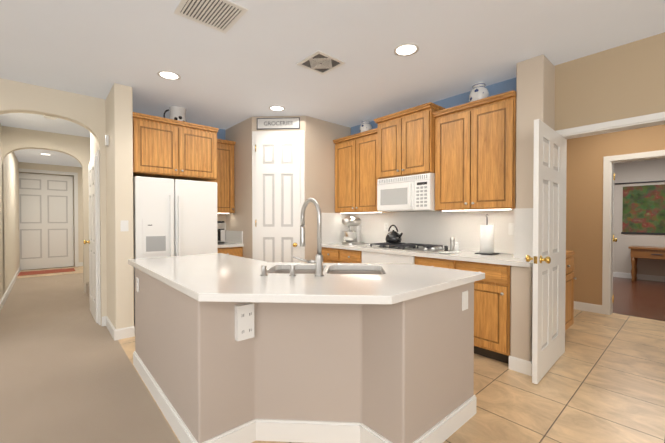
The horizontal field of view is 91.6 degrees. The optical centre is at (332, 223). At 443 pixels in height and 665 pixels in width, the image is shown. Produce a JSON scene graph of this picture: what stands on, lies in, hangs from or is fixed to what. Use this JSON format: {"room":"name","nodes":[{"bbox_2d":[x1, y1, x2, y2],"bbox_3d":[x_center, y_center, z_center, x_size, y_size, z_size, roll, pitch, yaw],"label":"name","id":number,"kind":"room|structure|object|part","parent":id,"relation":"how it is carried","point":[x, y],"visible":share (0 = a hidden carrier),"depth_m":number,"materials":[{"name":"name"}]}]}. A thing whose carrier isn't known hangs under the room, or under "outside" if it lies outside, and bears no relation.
{"room":"kitchen","nodes":[
{"label":"kitchen","id":0,"kind":"room"},
{"bbox_2d":[0,123,19,300],"bbox_3d":[-5.726,-0.150,5.606,0.150,2.700,6.300,-1,1,-42],"label":"wall","id":1,"kind":"structure","parent":0,"point":[9,202],"depth_m":5.80,"materials":[{"name":"beige paint"}]},
{"bbox_2d":[0,267,20,310],"bbox_3d":[-5.664,1.143,5.675,0.014,0.112,6.300,-1,1,-42],"label":"baseboard","id":2,"kind":"structure","parent":1,"relation":"attached to","point":[10,286],"depth_m":5.52,"materials":[{"name":"white wood"}]},
{"bbox_2d":[2,126,89,293],"bbox_3d":[-4.341,-0.151,5.664,2.900,2.700,0.150,-1,1,-42],"label":"wall","id":3,"kind":"structure","parent":0,"point":[75,147],"depth_m":5.41,"materials":[{"name":"beige paint"}]},
{"bbox_2d":[17,266,82,277],"bbox_3d":[-6.546,1.169,8.168,2.900,0.004,1.400,-1,1,-42],"label":"floor","id":4,"kind":"structure","parent":0,"point":[78,269],"depth_m":7.77,"materials":[{"name":"beige tile"}]},
{"bbox_2d":[18,268,74,275],"bbox_3d":[-6.963,1.166,7.832,1.130,0.008,0.650,-1,1,-42],"label":"entry rug","id":5,"kind":"object","parent":4,"relation":"on","point":[46,271],"visible":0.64,"depth_m":7.87,"materials":[{"name":"red fabric"}]},
{"bbox_2d":[19,162,82,269],"bbox_3d":[-7.086,-0.186,8.762,3.200,2.700,0.230,-1,1,-42],"label":"wall","id":6,"kind":"structure","parent":0,"point":[36,166],"depth_m":8.78,"materials":[{"name":"beige paint"}]},
{"bbox_2d":[19,173,73,269],"bbox_3d":[-7.452,-0.059,8.376,1.162,2.430,0.111,-1,1,-42],"label":"door leaf","id":7,"kind":"structure","parent":6,"relation":"in","point":[45,221],"depth_m":8.40,"materials":[{"name":"white wood"}]},
{"bbox_2d":[19,168,78,266],"bbox_3d":[-7.401,-0.101,8.320,1.360,2.540,0.016,-1,1,-42],"label":"door frame","id":8,"kind":"structure","parent":6,"relation":"attached to","point":[75,175],"depth_m":8.72,"materials":[{"name":"white wood"}]},
{"bbox_2d":[0,78,106,325],"bbox_3d":[-4.098,-0.118,2.739,3.585,2.700,0.150,-1,1,-42],"label":"wall","id":9,"kind":"structure","parent":0,"point":[87,112],"depth_m":3.68,"materials":[{"name":"beige paint"}]},
{"bbox_2d":[0,266,178,442],"bbox_3d":[-4.559,1.268,1.779,5.600,0.050,15.000,-1,1,-42],"label":"floor carpet","id":10,"kind":"object","parent":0,"point":[68,373],"depth_m":2.60,"materials":[{"name":"beige carpet"}]},
{"bbox_2d":[90,132,98,159],"bbox_3d":[-3.106,-0.136,4.353,0.150,2.700,0.950,-1,1,-42],"label":"wall","id":11,"kind":"structure","parent":0,"point":[93,145],"depth_m":4.43,"materials":[{"name":"beige paint"}]},
{"bbox_2d":[83,156,97,322],"bbox_3d":[-3.141,0.190,4.200,0.101,2.030,0.802,-1,1,-42],"label":"closet door","id":12,"kind":"structure","parent":11,"relation":"in","point":[93,242],"depth_m":4.12,"materials":[{"name":"white wood"}]},
{"bbox_2d":[90,150,100,324],"bbox_3d":[-3.107,0.165,4.229,0.016,2.100,0.940,-1,1,-42],"label":"door frame","id":13,"kind":"structure","parent":11,"relation":"attached to","point":[98,216],"depth_m":3.88,"materials":[{"name":"white wood"}]},
{"bbox_2d":[105,83,133,328],"bbox_3d":[-2.580,-0.131,3.857,0.170,2.700,1.090,-1,1,-42],"label":"wall","id":14,"kind":"structure","parent":0,"point":[119,194],"depth_m":3.46,"materials":[{"name":"beige paint"}]},
{"bbox_2d":[105,135,108,145],"bbox_3d":[-2.547,-0.939,3.656,0.034,0.120,0.060,-1,1,-42],"label":"sensor","id":15,"kind":"object","parent":14,"relation":"attached to","point":[106,140],"visible":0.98,"depth_m":3.63,"materials":[{"name":"white plastic"}]},
{"bbox_2d":[104,316,116,340],"bbox_3d":[-2.496,1.166,3.636,0.015,0.112,0.654,-1,1,-42],"label":"baseboard","id":16,"kind":"structure","parent":14,"relation":"attached to","point":[113,332],"depth_m":3.59,"materials":[{"name":"white wood"}]},
{"bbox_2d":[120,220,128,230],"bbox_3d":[-2.215,0.024,3.447,0.072,0.116,0.009,-1,1,-42],"label":"light switch","id":17,"kind":"object","parent":14,"relation":"attached to","point":[123,225],"visible":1,"depth_m":3.44,"materials":[{"name":"white plastic"}]},
{"bbox_2d":[217,130,225,222],"bbox_3d":[-1.771,-0.146,5.202,3.165,2.700,0.150,-1,1,-42],"label":"wall","id":18,"kind":"structure","parent":0,"point":[221,217],"depth_m":5.13,"materials":[{"name":"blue paint"}]},
{"bbox_2d":[133,112,218,181],"bbox_3d":[-2.115,-0.897,4.167,0.945,0.645,0.926,-1,1,-42],"label":"upper cabinet","id":19,"kind":"object","parent":18,"relation":"attached to","point":[170,148],"visible":0.96,"depth_m":3.81,"materials":[{"name":"brown wood"}]},
{"bbox_2d":[163,106,185,121],"bbox_3d":[-2.023,-1.355,4.157,0.275,0.270,0.207,-1,1,-42],"label":"pitcher","id":20,"kind":"object","parent":19,"relation":"on","point":[178,113],"visible":0.62,"depth_m":4.10,"materials":[{"name":"white ceramic"}]},
{"bbox_2d":[217,128,224,139],"bbox_3d":[-2.239,-0.840,4.676,1.433,1.300,0.003,-1,1,-42],"label":"wall","id":21,"kind":"structure","parent":18,"relation":"attached to","point":[220,133],"depth_m":5.10,"materials":[{"name":"blue paint"}]},
{"bbox_2d":[207,139,235,213],"bbox_3d":[-1.761,-0.691,4.850,0.484,1.082,0.376,-1,1,-42],"label":"upper cabinet","id":22,"kind":"object","parent":18,"relation":"attached to","point":[224,180],"visible":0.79,"depth_m":4.79,"materials":[{"name":"brown wood"}]},
{"bbox_2d":[226,116,350,262],"bbox_3d":[-0.709,-0.145,5.100,1.410,2.700,1.410,-1,1,-42],"label":"wall","id":23,"kind":"structure","parent":0,"point":[321,136],"depth_m":4.63,"materials":[{"name":"beige paint"}]},
{"bbox_2d":[255,134,299,262],"bbox_3d":[-0.748,-0.007,4.447,0.463,2.420,0.465,-1,1,-42],"label":"pantry door","id":24,"kind":"structure","parent":23,"relation":"in","point":[277,223],"depth_m":4.44,"materials":[{"name":"white wood"}]},
{"bbox_2d":[257,117,299,129],"bbox_3d":[-0.747,-1.380,4.457,0.600,0.155,0.016,0,1,3],"label":"sign","id":25,"kind":"object","parent":23,"relation":"attached to","point":[278,123],"visible":1,"depth_m":4.45,"materials":[{"name":"white"}]},
{"bbox_2d":[252,130,304,262],"bbox_3d":[-0.747,-0.032,4.472,0.726,2.488,0.016,0,1,3],"label":"door frame","id":26,"kind":"structure","parent":23,"relation":"attached to","point":[302,174],"depth_m":4.45,"materials":[{"name":"white wood"}]},
{"bbox_2d":[321,213,348,243],"bbox_3d":[0.058,0.064,4.825,0.589,0.448,0.018,-1,1,-42],"label":"backsplash","id":27,"kind":"structure","parent":23,"relation":"attached to","point":[332,226],"depth_m":4.76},
{"bbox_2d":[0,0,664,166],"bbox_3d":[-0.966,-1.518,4.930,15.200,0.050,15.000,-1,1,-42],"label":"ceiling","id":28,"kind":"structure","parent":0,"point":[244,67],"depth_m":2.73,"materials":[{"name":"paint"}]},
{"bbox_2d":[43,115,56,119],"bbox_3d":[-3.898,-1.470,4.471,0.140,0.034,0.140,-1,1,-42],"label":"smoke detector","id":29,"kind":"object","parent":28,"relation":"attached to","point":[50,117],"visible":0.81,"depth_m":4.45,"materials":[{"name":"white plastic"}]},
{"bbox_2d":[157,70,180,79],"bbox_3d":[-1.623,-1.470,3.214,0.210,0.006,0.210,-1,1,-42],"label":"recessed light","id":30,"kind":"object","parent":28,"relation":"in","point":[168,75],"visible":1,"depth_m":3.21,"materials":[{"name":"white glass"}]},
{"bbox_2d":[174,0,247,33],"bbox_3d":[-0.836,-1.458,2.220,0.370,0.008,0.370,-1,1,-42],"label":"ceiling vent","id":31,"kind":"object","parent":28,"relation":"in","point":[224,16],"visible":1,"depth_m":2.23,"materials":[{"name":"white metal"}]},
{"bbox_2d":[269,105,284,110],"bbox_3d":[-0.715,-1.481,4.165,0.210,0.006,0.210,-1,1,-42],"label":"recessed light","id":32,"kind":"object","parent":28,"relation":"in","point":[276,108],"visible":1,"depth_m":4.16,"materials":[{"name":"white glass"}]},
{"bbox_2d":[296,50,345,74],"bbox_3d":[-0.105,-1.466,2.964,0.320,0.008,0.320,-1,1,-42],"label":"ceiling vent","id":33,"kind":"object","parent":28,"relation":"in","point":[320,62],"visible":1,"depth_m":2.96,"materials":[{"name":"white metal"}]},
{"bbox_2d":[394,43,418,55],"bbox_3d":[0.622,-1.465,2.731,0.210,0.006,0.210,-1,1,-42],"label":"recessed light","id":34,"kind":"object","parent":28,"relation":"in","point":[406,49],"visible":1,"depth_m":2.72,"materials":[{"name":"white glass"}]},
{"bbox_2d":[118,309,664,442],"bbox_3d":[1.704,1.256,2.852,5.200,0.050,8.300,-1,1,-42],"label":"floor","id":35,"kind":"structure","parent":0,"point":[602,380],"depth_m":2.37,"materials":[{"name":"beige tile"}]},
{"bbox_2d":[133,176,217,326],"bbox_3d":[-2.091,0.343,4.159,0.915,1.745,0.935,-1,1,-42],"label":"refrigerator","id":36,"kind":"object","parent":35,"relation":"on","point":[175,217],"visible":0.56,"depth_m":3.77,"materials":[{"name":"white metal"}]},
{"bbox_3d":[-1.938,0.171,3.698,0.396,1.000,0.045,-1,1,-42],"label":"handle","id":37,"kind":"part","parent":36,"relation":"part of","materials":[{"name":"white metal"}]},
{"bbox_3d":[-1.833,0.297,3.867,0.915,1.645,0.066,-1,1,-42],"label":"door","id":38,"kind":"part","parent":36,"relation":"part of","materials":[{"name":"white metal"}]},
{"bbox_2d":[218,223,243,256],"bbox_3d":[-1.672,0.599,4.764,0.484,1.220,0.645,-1,1,-42],"label":"base cabinet","id":39,"kind":"object","parent":35,"relation":"on","point":[233,244],"visible":0.29,"depth_m":4.70,"materials":[{"name":"brown wood"}]},
{"bbox_2d":[217,221,224,243],"bbox_3d":[-1.737,0.123,4.733,0.202,0.330,0.301,-1,1,-42],"label":"coffee maker","id":40,"kind":"object","parent":39,"relation":"on","point":[220,225],"visible":0.31,"depth_m":4.67,"materials":[{"name":"black"}]},
{"bbox_2d":[133,269,476,442],"bbox_3d":[-0.401,0.795,2.468,1.535,0.879,2.315,-1,1,-42],"label":"kitchen island","id":41,"kind":"object","parent":35,"relation":"on","point":[360,353],"depth_m":1.83,"materials":[{"name":"paint"}]},
{"bbox_2d":[136,277,138,291],"bbox_3d":[-1.636,0.512,2.716,0.007,0.116,0.072,-1,1,-42],"label":"outlet","id":42,"kind":"object","parent":41,"relation":"attached to","point":[137,284],"visible":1,"depth_m":2.71,"materials":[{"name":"white plastic"}]},
{"bbox_2d":[235,302,253,340],"bbox_3d":[-0.487,0.543,1.796,0.100,0.190,0.039,-1,1,-42],"label":"outlet","id":43,"kind":"object","parent":41,"relation":"attached to","point":[244,321],"visible":1,"depth_m":1.78,"materials":[{"name":"white plastic"}]},
{"bbox_2d":[128,253,483,340],"bbox_3d":[-0.396,0.335,2.464,1.605,0.040,2.380,-1,1,-42],"label":"island countertop","id":44,"kind":"structure","parent":41,"relation":"on","point":[287,298],"depth_m":1.85,"materials":[{"name":"white stone"}]},
{"bbox_2d":[293,198,323,275],"bbox_3d":[-0.181,0.077,2.038,0.184,0.483,0.259,-1,1,-42],"label":"faucet","id":45,"kind":"object","parent":44,"relation":"on","point":[318,261],"visible":1,"depth_m":1.99,"materials":[{"name":"silver metal"}]},
{"bbox_2d":[272,269,381,272],"bbox_3d":[-0.044,0.455,2.276,0.829,0.194,0.829,-1,1,-42],"label":"sink","id":46,"kind":"object","parent":44,"relation":"in","point":[273,270],"depth_m":2.48,"materials":[{"name":"silver metal"}]},
{"bbox_2d":[462,290,467,310],"bbox_3d":[0.830,0.480,2.021,0.072,0.116,0.009,-1,1,-42],"label":"outlet","id":47,"kind":"object","parent":41,"relation":"attached to","point":[464,300],"visible":1,"depth_m":2.01,"materials":[{"name":"white plastic"}]},
{"bbox_2d":[322,248,340,262],"bbox_3d":[0.212,0.770,4.664,0.622,0.880,0.476,-1,1,-42],"label":"base cabinet","id":48,"kind":"object","parent":35,"relation":"on","point":[330,255],"depth_m":4.45,"materials":[{"name":"brown wood"}]},
{"bbox_2d":[341,248,360,262],"bbox_3d":[0.427,0.773,4.420,0.622,0.880,0.479,-1,1,-42],"label":"base cabinet","id":49,"kind":"object","parent":35,"relation":"on","point":[348,255],"depth_m":4.16,"materials":[{"name":"brown wood"}]},
{"bbox_2d":[361,248,420,264],"bbox_3d":[0.844,0.778,3.949,0.622,0.880,0.917,-1,1,-42],"label":"oven","id":50,"kind":"object","parent":35,"relation":"on","point":[366,257],"depth_m":3.71,"materials":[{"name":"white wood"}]},
{"bbox_2d":[421,256,464,269],"bbox_3d":[1.281,0.784,3.456,0.622,0.880,0.539,-1,1,-42],"label":"base cabinet","id":51,"kind":"object","parent":35,"relation":"on","point":[434,261],"depth_m":3.20,"materials":[{"name":"brown wood"}]},
{"bbox_2d":[465,260,510,363],"bbox_3d":[1.543,0.787,3.160,0.622,0.880,0.555,-1,1,-42],"label":"base cabinet","id":52,"kind":"object","parent":35,"relation":"on","point":[492,294],"depth_m":2.86,"materials":[{"name":"brown wood"}]},
{"bbox_2d":[322,244,532,267],"bbox_3d":[0.933,0.320,3.821,0.614,0.040,2.686,-1,1,-42],"label":"countertop","id":53,"kind":"structure","parent":52,"relation":"on","point":[511,258],"depth_m":3.33,"materials":[{"name":"white stone"}]},
{"bbox_2d":[342,217,363,244],"bbox_3d":[0.275,0.095,4.605,0.330,0.390,0.215,-1,1,-42],"label":"stand mixer","id":54,"kind":"object","parent":53,"relation":"on","point":[353,237],"visible":1,"depth_m":4.53,"materials":[{"name":"silver metal"}]},
{"bbox_2d":[385,225,402,242],"bbox_3d":[0.800,0.128,4.162,0.208,0.234,0.248,-1,1,-42],"label":"kettle","id":55,"kind":"object","parent":53,"relation":"on","point":[393,236],"visible":1,"depth_m":4.11,"materials":[{"name":"black metal"}]},
{"bbox_2d":[438,251,460,253],"bbox_3d":[1.184,0.291,3.308,0.142,0.025,0.216,-1,1,-42],"label":"spoon rest","id":56,"kind":"object","parent":53,"relation":"on","point":[446,252],"visible":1,"depth_m":3.29,"materials":[{"name":"white ceramic"}]},
{"bbox_2d":[444,237,458,251],"bbox_3d":[1.298,0.222,3.505,0.093,0.160,0.156,-1,1,-42],"label":"salt","id":57,"kind":"object","parent":53,"relation":"on","point":[454,245],"visible":0.79,"depth_m":3.51,"materials":[{"name":"silver metal"}]},
{"bbox_2d":[475,214,498,254],"bbox_3d":[1.552,0.104,3.252,0.170,0.403,0.170,-1,1,-42],"label":"paper towel","id":58,"kind":"object","parent":53,"relation":"on","point":[486,239],"visible":1,"depth_m":3.20,"materials":[{"name":"white paper"}]},
{"bbox_2d":[565,251,575,330],"bbox_3d":[2.125,0.761,3.695,0.645,0.920,0.967,-1,1,-42],"label":"laundry cabinet","id":59,"kind":"object","parent":35,"relation":"on","point":[569,305],"visible":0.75,"depth_m":3.44,"materials":[{"name":"brown wood"}]},
{"bbox_2d":[382,32,664,212],"bbox_3d":[2.060,-0.123,3.151,0.150,2.700,8.300,-1,1,-42],"label":"wall","id":60,"kind":"structure","parent":0,"point":[624,81],"depth_m":2.71,"materials":[{"name":"beige paint"}]},
{"bbox_2d":[333,128,381,213],"bbox_3d":[0.440,-0.688,4.574,0.376,1.082,0.888,-1,1,-42],"label":"upper cabinet","id":61,"kind":"object","parent":60,"relation":"attached to","point":[356,162],"visible":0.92,"depth_m":4.45,"materials":[{"name":"brown wood"}]},
{"bbox_2d":[360,120,371,132],"bbox_3d":[0.471,-1.345,4.562,0.177,0.230,0.179,-1,1,-42],"label":"ginger jar","id":62,"kind":"object","parent":61,"relation":"on","point":[366,125],"visible":0.54,"depth_m":4.50,"materials":[{"name":"white ceramic"}]},
{"bbox_2d":[374,102,444,178],"bbox_3d":[0.956,-0.939,3.928,0.456,0.745,0.804,-1,1,-42],"label":"upper cabinet","id":63,"kind":"object","parent":60,"relation":"attached to","point":[406,142],"visible":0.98,"depth_m":3.73,"materials":[{"name":"brown wood"}]},
{"bbox_2d":[377,173,437,211],"bbox_3d":[0.959,-0.358,3.937,0.448,0.408,0.756,-1,1,-42],"label":"over-the-range microwave","id":64,"kind":"object","parent":63,"relation":"attached to","point":[412,193],"visible":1,"depth_m":3.75,"materials":[{"name":"white plastic"}]},
{"bbox_2d":[351,77,515,134],"bbox_3d":[1.104,-0.834,4.107,0.003,1.300,2.470,-1,1,-42],"label":"wall","id":65,"kind":"structure","parent":60,"relation":"attached to","point":[493,90],"depth_m":3.66,"materials":[{"name":"paint"}]},
{"bbox_2d":[349,208,528,255],"bbox_3d":[1.097,0.072,4.111,0.018,0.448,2.466,-1,1,-42],"label":"backsplash","id":66,"kind":"structure","parent":60,"relation":"attached to","point":[419,229],"depth_m":3.78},
{"bbox_2d":[384,223,387,230],"bbox_3d":[0.745,0.042,4.487,0.007,0.116,0.072,-1,1,-42],"label":"outlet","id":67,"kind":"object","parent":66,"relation":"attached to","point":[385,226],"visible":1,"depth_m":4.49,"materials":[{"name":"white plastic"}]},
{"bbox_2d":[508,223,513,234],"bbox_3d":[1.819,0.056,3.274,0.009,0.116,0.072,-1,1,-42],"label":"light switch","id":68,"kind":"object","parent":66,"relation":"attached to","point":[511,229],"visible":0.73,"depth_m":3.28,"materials":[{"name":"white plastic"}]},
{"bbox_2d":[433,90,515,210],"bbox_3d":[1.509,-0.674,3.367,0.376,1.082,0.818,-1,1,-42],"label":"upper cabinet","id":69,"kind":"object","parent":60,"relation":"attached to","point":[475,155],"visible":0.98,"depth_m":3.21,"materials":[{"name":"brown wood"}]},
{"bbox_2d":[469,82,488,101],"bbox_3d":[1.525,-1.341,3.372,0.191,0.248,0.193,-1,1,-42],"label":"ginger jar","id":70,"kind":"object","parent":69,"relation":"on","point":[479,91],"visible":0.69,"depth_m":3.31,"materials":[{"name":"white ceramic"}]},
{"bbox_2d":[556,112,664,355],"bbox_3d":[2.405,0.187,2.753,0.166,2.090,0.860,-1,1,-42],"label":"door frame","id":71,"kind":"structure","parent":60,"relation":"attached to","point":[649,120],"depth_m":2.91,"materials":[{"name":"white wood"}]},
{"bbox_2d":[510,55,554,360],"bbox_3d":[1.767,-0.120,2.905,0.615,2.700,0.220,-1,1,-42],"label":"wall","id":72,"kind":"structure","parent":0,"point":[535,88],"depth_m":2.86,"materials":[{"name":"beige paint"}]},
{"bbox_2d":[528,361,531,375],"bbox_3d":[1.825,1.175,2.815,0.589,0.112,0.014,-1,1,-42],"label":"baseboard","id":73,"kind":"structure","parent":72,"relation":"attached to","point":[529,362],"depth_m":2.63,"materials":[{"name":"white wood"}]},
{"bbox_2d":[525,119,562,383],"bbox_3d":[1.833,0.214,2.725,0.762,2.020,0.167,-1,1,-42],"label":"door leaf","id":74,"kind":"structure","parent":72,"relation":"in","point":[546,258],"depth_m":2.63,"materials":[{"name":"white wood"}]},
{"bbox_2d":[566,124,664,304],"bbox_3d":[4.639,-0.125,3.332,0.150,2.700,5.150,-1,1,-42],"label":"wall","id":75,"kind":"structure","parent":0,"point":[586,155],"depth_m":4.45,"materials":[{"name":"paint"}]},
{"bbox_2d":[574,301,601,313],"bbox_3d":[3.301,1.153,4.733,0.014,0.112,1.000,-1,1,-42],"label":"baseboard","id":76,"kind":"structure","parent":75,"relation":"attached to","point":[582,306],"depth_m":4.46,"materials":[{"name":"white wood"}]},
{"bbox_2d":[612,173,616,311],"bbox_3d":[4.036,0.192,4.728,0.797,2.020,0.228,-1,1,-42],"label":"door","id":77,"kind":"structure","parent":75,"relation":"in","point":[615,239],"depth_m":4.39,"materials":[{"name":"white wood"}]},
{"bbox_2d":[602,150,664,314],"bbox_3d":[4.010,0.162,4.033,0.166,2.110,0.970,-1,1,-42],"label":"door frame","id":78,"kind":"structure","parent":75,"relation":"attached to","point":[608,178],"depth_m":4.31,"materials":[{"name":"white wood"}]},
{"bbox_2d":[612,277,664,320],"bbox_3d":[5.728,1.225,5.548,4.400,0.050,7.000,-1,1,-42],"label":"floor","id":79,"kind":"structure","parent":0,"point":[641,298],"depth_m":5.21,"materials":[{"name":"brown wood"}]},
{"bbox_2d":[628,246,664,281],"bbox_3d":[6.500,0.832,6.468,0.500,0.714,0.820,-1,1,-42],"label":"side table","id":80,"kind":"object","parent":79,"relation":"on","point":[647,252],"visible":1,"depth_m":6.48,"materials":[{"name":"brown wood"}]},
{"bbox_2d":[613,158,664,275],"bbox_3d":[6.907,-0.161,6.577,0.150,2.700,7.000,-1,1,-42],"label":"wall","id":81,"kind":"structure","parent":0,"point":[641,171],"depth_m":6.95,"materials":[{"name":"beige paint"}]},
{"bbox_2d":[613,272,664,281],"bbox_3d":[6.896,1.134,6.481,0.014,0.112,6.850,-1,1,-42],"label":"baseboard","id":82,"kind":"structure","parent":81,"relation":"attached to","point":[615,274],"depth_m":6.85,"materials":[{"name":"white wood"}]},
{"bbox_2d":[615,180,664,183],"bbox_3d":[6.636,-0.873,6.716,0.024,0.024,1.180,-1,1,-42],"label":"curtain rod","id":83,"kind":"object","parent":81,"relation":"attached to","point":[661,180],"depth_m":6.83,"materials":[{"name":"grey metal"}]},
{"bbox_2d":[621,184,664,234],"bbox_3d":[6.653,-0.288,6.738,0.013,1.030,0.960,-1,1,-42],"label":"picture","id":84,"kind":"object","parent":81,"relation":"attached to","point":[643,209],"depth_m":6.82,"materials":[{"name":"multicoloured"}]},
{"bbox_3d":[-4.579,1.205,7.305,1.700,0.050,6.700,-1,1,-42],"label":"floor","id":85,"kind":"structure","parent":0,"visible":0},
{"bbox_2d":[86,282,88,296],"bbox_3d":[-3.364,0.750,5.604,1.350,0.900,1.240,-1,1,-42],"label":"baseboard","id":86,"kind":"structure","parent":85,"relation":"on","point":[87,287],"depth_m":5.45,"materials":[{"name":"wood"}]}
]}

